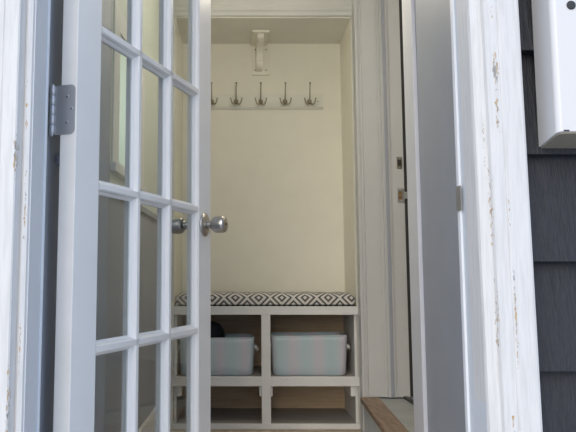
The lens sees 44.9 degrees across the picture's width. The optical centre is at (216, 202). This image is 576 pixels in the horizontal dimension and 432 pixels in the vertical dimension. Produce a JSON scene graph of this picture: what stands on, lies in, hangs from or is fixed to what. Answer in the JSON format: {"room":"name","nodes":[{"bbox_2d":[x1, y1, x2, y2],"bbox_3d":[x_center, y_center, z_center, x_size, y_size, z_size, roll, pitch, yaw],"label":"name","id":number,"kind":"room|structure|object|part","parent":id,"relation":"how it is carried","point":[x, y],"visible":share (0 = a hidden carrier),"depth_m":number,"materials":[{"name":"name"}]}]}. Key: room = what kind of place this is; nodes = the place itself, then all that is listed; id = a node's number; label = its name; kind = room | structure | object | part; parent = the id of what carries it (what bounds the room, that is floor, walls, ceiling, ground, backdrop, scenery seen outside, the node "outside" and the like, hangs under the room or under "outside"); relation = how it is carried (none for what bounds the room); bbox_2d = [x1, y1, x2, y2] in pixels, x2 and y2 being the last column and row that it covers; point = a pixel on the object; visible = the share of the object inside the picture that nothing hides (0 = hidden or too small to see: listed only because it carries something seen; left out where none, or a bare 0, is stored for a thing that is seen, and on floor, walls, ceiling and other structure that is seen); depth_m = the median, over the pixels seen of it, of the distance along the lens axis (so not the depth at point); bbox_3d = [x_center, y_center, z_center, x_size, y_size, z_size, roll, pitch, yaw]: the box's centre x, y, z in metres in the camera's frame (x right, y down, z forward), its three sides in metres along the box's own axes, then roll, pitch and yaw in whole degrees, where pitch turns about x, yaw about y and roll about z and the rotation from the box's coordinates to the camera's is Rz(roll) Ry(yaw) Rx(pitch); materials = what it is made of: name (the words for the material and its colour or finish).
{"room":"house entrance exterior","nodes":[
{"label":"house entrance exterior","id":0,"kind":"room"},
{"bbox_2d":[39,0,158,431],"bbox_3d":[-0.337,-0.191,2.351,0.110,2.320,1.974,0,-6,3],"label":"wall","id":1,"kind":"structure","parent":0,"point":[110,249],"depth_m":1.94,"materials":[{"name":"grey paint"}]},
{"bbox_2d":[23,0,50,431],"bbox_3d":[-0.335,-0.173,1.298,0.019,2.060,0.126,0,-6,0],"label":"trim","id":2,"kind":"structure","parent":1,"relation":"attached to","point":[32,387],"depth_m":1.26,"materials":[{"name":"white paint"}]},
{"bbox_2d":[56,154,156,220],"bbox_3d":[-0.276,0.009,2.352,0.010,0.022,1.883,0,-6,3],"label":"trim","id":3,"kind":"structure","parent":1,"relation":"attached to","point":[143,210],"depth_m":2.50,"materials":[{"name":"grey paint"}]},
{"bbox_2d":[110,0,146,191],"bbox_3d":[-0.334,-0.313,2.274,0.126,0.515,0.581,0,-6,3],"label":"window","id":4,"kind":"structure","parent":1,"relation":"in","point":[117,164],"depth_m":2.10,"materials":[{"name":"white paint"}]},
{"bbox_3d":[-0.291,-0.293,2.269,0.004,0.391,0.366,0,-6,3],"label":"pane","id":5,"kind":"part","parent":4,"relation":"part of","materials":[{"name":"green glass"}]},
{"bbox_3d":[-0.334,-0.074,2.248,0.126,0.025,0.581,0,-6,3],"label":"sill","id":6,"kind":"part","parent":4,"relation":"part of","materials":[{"name":"white paint"}]},
{"bbox_2d":[49,0,227,431],"bbox_3d":[-0.163,-0.123,1.686,0.168,2.016,0.736,-2,-7,21],"label":"french door","id":7,"kind":"structure","parent":1,"relation":"in","point":[74,111],"depth_m":1.57,"materials":[{"name":"white paint"}]},
{"bbox_3d":[-0.103,0.064,1.974,0.060,0.047,0.047,-2,-7,21],"label":"door knob","id":8,"kind":"part","parent":7,"relation":"part of","materials":[{"name":"silver metal"}]},
{"bbox_3d":[-0.003,0.060,1.936,0.060,0.047,0.047,-2,-7,21],"label":"door knob","id":9,"kind":"part","parent":7,"relation":"part of","materials":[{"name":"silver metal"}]},
{"bbox_2d":[138,406,155,431],"bbox_3d":[-0.276,0.866,2.241,0.012,0.195,1.923,0,-6,3],"label":"baseboard","id":10,"kind":"structure","parent":1,"relation":"attached to","point":[148,425],"depth_m":2.58,"materials":[{"name":"white paint"}]},
{"bbox_2d":[171,20,182,422],"bbox_3d":[-0.264,-0.067,3.517,0.153,2.320,0.380,0,-6,0],"label":"wall","id":11,"kind":"structure","parent":0,"point":[179,44],"depth_m":3.51,"materials":[{"name":"beige paint"}]},
{"bbox_2d":[171,16,175,301],"bbox_3d":[-0.217,-0.227,3.337,0.026,1.400,0.011,0,-6,0],"label":"trim","id":12,"kind":"structure","parent":11,"relation":"attached to","point":[174,17],"depth_m":3.33,"materials":[{"name":"white paint"}]},
{"bbox_2d":[176,17,349,43],"bbox_3d":[0.237,-1.058,3.623,0.879,0.326,0.380,0,-6,0],"label":"wall","id":13,"kind":"structure","parent":0,"point":[224,30],"depth_m":3.58,"materials":[{"name":"grey paint"}]},
{"bbox_2d":[251,30,269,74],"bbox_3d":[0.235,-0.798,3.673,0.104,0.178,0.225,0,-6,0],"label":"bracket","id":14,"kind":"object","parent":13,"relation":"attached to","point":[259,39],"visible":1,"depth_m":3.73,"materials":[{"name":"beige paint"}]},
{"bbox_3d":[0.228,-0.800,3.678,0.034,0.144,0.193,0,-6,0],"label":"arm","id":15,"kind":"part","parent":14,"relation":"part of","materials":[{"name":"beige paint"}]},
{"bbox_3d":[0.228,-0.880,3.676,0.089,0.014,0.213,0,-6,0],"label":"plate","id":16,"kind":"part","parent":14,"relation":"part of","materials":[{"name":"beige paint"}]},
{"bbox_3d":[0.240,-0.786,3.779,0.094,0.178,0.012,0,-6,0],"label":"plate","id":17,"kind":"part","parent":14,"relation":"part of","materials":[{"name":"beige paint"}]},
{"bbox_2d":[173,0,351,16],"bbox_3d":[0.219,-0.988,3.412,0.898,0.130,0.024,0,-6,0],"label":"trim","id":18,"kind":"structure","parent":13,"relation":"attached to","point":[219,8],"depth_m":3.40,"materials":[{"name":"white paint"}]},
{"bbox_2d":[182,44,344,292],"bbox_3d":[0.950,-0.040,3.766,3.300,2.320,0.120,0,-6,0],"label":"wall","id":19,"kind":"structure","parent":0,"point":[277,174],"depth_m":3.72,"materials":[{"name":"beige paint"}]},
{"bbox_2d":[211,82,322,108],"bbox_3d":[0.236,-0.580,3.729,0.678,0.135,0.066,0,-6,0],"label":"coat rack","id":20,"kind":"object","parent":19,"relation":"attached to","point":[236,101],"visible":0.91,"depth_m":3.74,"materials":[{"name":"paint"}]},
{"bbox_2d":[170,429,361,431],"bbox_3d":[0.150,1.031,2.404,1.500,0.141,2.600,0,-6,0],"label":"floor","id":21,"kind":"structure","parent":0,"point":[171,430],"depth_m":3.15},
{"bbox_2d":[170,306,360,428],"bbox_3d":[0.224,0.786,3.410,0.900,0.560,0.400,0,-6,0],"label":"storage bench","id":22,"kind":"object","parent":21,"relation":"on","point":[262,399],"visible":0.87,"depth_m":3.31,"materials":[{"name":"white paint"}]},
{"bbox_3d":[-0.187,0.796,3.415,0.012,0.541,0.369,0,-6,2],"label":"panel","id":23,"kind":"part","parent":22,"relation":"part of","materials":[{"name":"white paint"}]},
{"bbox_3d":[0.002,0.830,3.214,0.410,0.044,0.020,0,-6,0],"label":"rail","id":24,"kind":"part","parent":22,"relation":"part of","materials":[{"name":"white paint"}]},
{"bbox_2d":[178,321,258,375],"bbox_3d":[0.000,0.698,3.353,0.403,0.248,0.218,0,-6,0],"label":"storage basket","id":25,"kind":"object","parent":22,"relation":"on","point":[231,355],"depth_m":3.25,"materials":[{"name":"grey fabric"}]},
{"bbox_3d":[-0.036,0.694,3.345,0.158,0.242,0.145,0,-6,0],"label":"knit cap","id":26,"kind":"part","parent":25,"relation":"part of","materials":[{"name":"black fabric"}]},
{"bbox_2d":[177,366,260,375],"bbox_3d":[0.023,0.838,3.410,0.424,0.018,0.368,0,-6,0],"label":"shelf","id":27,"kind":"object","parent":22,"relation":"attached to","point":[256,369],"depth_m":3.35,"materials":[{"name":"white wood"}]},
{"bbox_3d":[0.244,0.816,3.603,0.860,0.541,0.010,0,-6,0],"label":"panel","id":28,"kind":"part","parent":22,"relation":"part of","materials":[{"name":"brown wood"}]},
{"bbox_3d":[0.218,0.506,3.249,0.889,0.038,0.020,0,-6,0],"label":"rail","id":29,"kind":"part","parent":22,"relation":"part of","materials":[{"name":"white paint"}]},
{"bbox_2d":[175,291,354,305],"bbox_3d":[0.236,0.477,3.451,0.866,0.062,0.364,0,-6,0],"label":"bench cushion","id":30,"kind":"object","parent":22,"relation":"on","point":[217,298],"visible":0.81,"depth_m":3.27,"materials":[{"name":"fabric"}]},
{"bbox_3d":[0.229,1.032,3.192,0.863,0.024,0.020,0,-6,0],"label":"rail","id":31,"kind":"part","parent":22,"relation":"part of","materials":[{"name":"white paint"}]},
{"bbox_2d":[270,331,349,375],"bbox_3d":[0.438,0.728,3.350,0.409,0.189,0.218,0,-6,0],"label":"storage basket","id":32,"kind":"object","parent":22,"relation":"on","point":[292,353],"visible":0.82,"depth_m":3.25,"materials":[{"name":"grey fabric"}]},
{"bbox_2d":[271,368,353,375],"bbox_3d":[0.450,0.838,3.410,0.424,0.018,0.368,0,-6,0],"label":"shelf","id":33,"kind":"object","parent":22,"relation":"attached to","point":[349,371],"depth_m":3.31,"materials":[{"name":"white wood"}]},
{"bbox_3d":[0.455,0.830,3.214,0.410,0.044,0.020,0,-6,0],"label":"rail","id":34,"kind":"part","parent":22,"relation":"part of","materials":[{"name":"white paint"}]},
{"bbox_3d":[0.660,0.796,3.415,0.012,0.541,0.369,0,-6,2],"label":"panel","id":35,"kind":"part","parent":22,"relation":"part of","materials":[{"name":"white paint"}]},
{"bbox_2d":[340,17,358,413],"bbox_3d":[0.783,-0.067,3.517,0.245,2.320,0.380,0,-6,0],"label":"wall","id":36,"kind":"structure","parent":0,"point":[345,44],"depth_m":3.51,"materials":[{"name":"beige paint"}]},
{"bbox_2d":[364,396,413,431],"bbox_3d":[0.745,0.909,2.591,0.320,0.182,1.055,0,-6,0],"label":"floor","id":37,"kind":"structure","parent":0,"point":[402,408],"depth_m":2.91,"materials":[{"name":"grey paint"}]},
{"bbox_2d":[360,397,408,431],"bbox_3d":[0.649,0.833,2.600,0.087,0.024,1.057,0,-6,5],"label":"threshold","id":38,"kind":"structure","parent":37,"relation":"on","point":[380,413],"depth_m":2.70,"materials":[{"name":"brown wood"}]},
{"bbox_2d":[379,0,465,431],"bbox_3d":[0.732,-0.191,2.351,0.345,2.320,1.965,0,-6,0],"label":"door frame","id":39,"kind":"structure","parent":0,"point":[438,184],"depth_m":1.82,"materials":[{"name":"grey paint"}]},
{"bbox_2d":[351,0,365,431],"bbox_3d":[0.677,-0.098,3.275,0.030,2.330,0.103,0,-6,3],"label":"trim","id":40,"kind":"structure","parent":39,"relation":"attached to","point":[353,2],"depth_m":3.23,"materials":[{"name":"paint"}]},
{"bbox_2d":[357,0,412,397],"bbox_3d":[0.788,-0.136,3.235,0.234,2.042,0.039,0,-6,0],"label":"trim","id":41,"kind":"structure","parent":39,"relation":"attached to","point":[385,233],"depth_m":3.21,"materials":[{"name":"paint"}]},
{"bbox_2d":[396,157,401,168],"bbox_3d":[0.856,-0.189,3.237,0.026,0.056,0.003,0,-6,0],"label":"deadbolt strike","id":42,"kind":"object","parent":39,"relation":"attached to","point":[398,159],"visible":1,"depth_m":3.24,"materials":[{"name":"grey metal"}]},
{"bbox_2d":[397,188,406,202],"bbox_3d":[0.865,-0.035,3.220,0.045,0.067,0.008,-1,-6,11],"label":"latch strike","id":43,"kind":"object","parent":39,"relation":"attached to","point":[401,194],"visible":0.98,"depth_m":3.22,"materials":[{"name":"grey metal"}]},
{"bbox_2d":[402,0,427,431],"bbox_3d":[0.599,-0.221,2.121,0.029,2.330,0.132,-1,-6,11],"label":"trim","id":44,"kind":"structure","parent":39,"relation":"attached to","point":[408,6],"depth_m":2.07,"materials":[{"name":"paint"}]},
{"bbox_2d":[518,0,575,431],"bbox_3d":[0.200,-0.369,1.332,4.800,3.696,0.100,0,-6,0],"label":"wall","id":45,"kind":"structure","parent":0,"point":[551,171],"depth_m":1.25,"materials":[{"name":"grey paint"}]},
{"bbox_2d":[0,0,35,431],"bbox_3d":[-0.371,-0.188,1.251,0.082,2.200,0.076,0,-6,0],"label":"trim","id":46,"kind":"structure","parent":45,"relation":"attached to","point":[17,17],"depth_m":1.20,"materials":[{"name":"white paint"}]},
{"bbox_2d":[456,185,461,210],"bbox_3d":[0.455,-0.009,1.299,0.001,0.047,0.025,0,-6,0],"label":"strike lip","id":47,"kind":"object","parent":45,"relation":"attached to","point":[458,188],"visible":1,"depth_m":1.30,"materials":[{"name":"silver metal"}]},
{"bbox_2d":[450,0,487,431],"bbox_3d":[0.468,-0.173,1.298,0.024,2.060,0.126,0,-6,0],"label":"trim","id":48,"kind":"structure","parent":45,"relation":"attached to","point":[475,409],"depth_m":1.28,"materials":[{"name":"white paint"}]},
{"bbox_2d":[456,0,542,431],"bbox_3d":[0.498,-0.188,1.251,0.105,2.200,0.076,0,-6,0],"label":"trim","id":49,"kind":"structure","parent":45,"relation":"attached to","point":[498,220],"depth_m":1.20,"materials":[{"name":"white paint"}]},
{"bbox_2d":[531,0,575,147],"bbox_3d":[0.705,-0.425,1.251,0.240,0.648,0.074,0,-6,0],"label":"utility box","id":50,"kind":"object","parent":45,"relation":"attached to","point":[554,21],"visible":1,"depth_m":1.21,"materials":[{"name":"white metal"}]}
]}

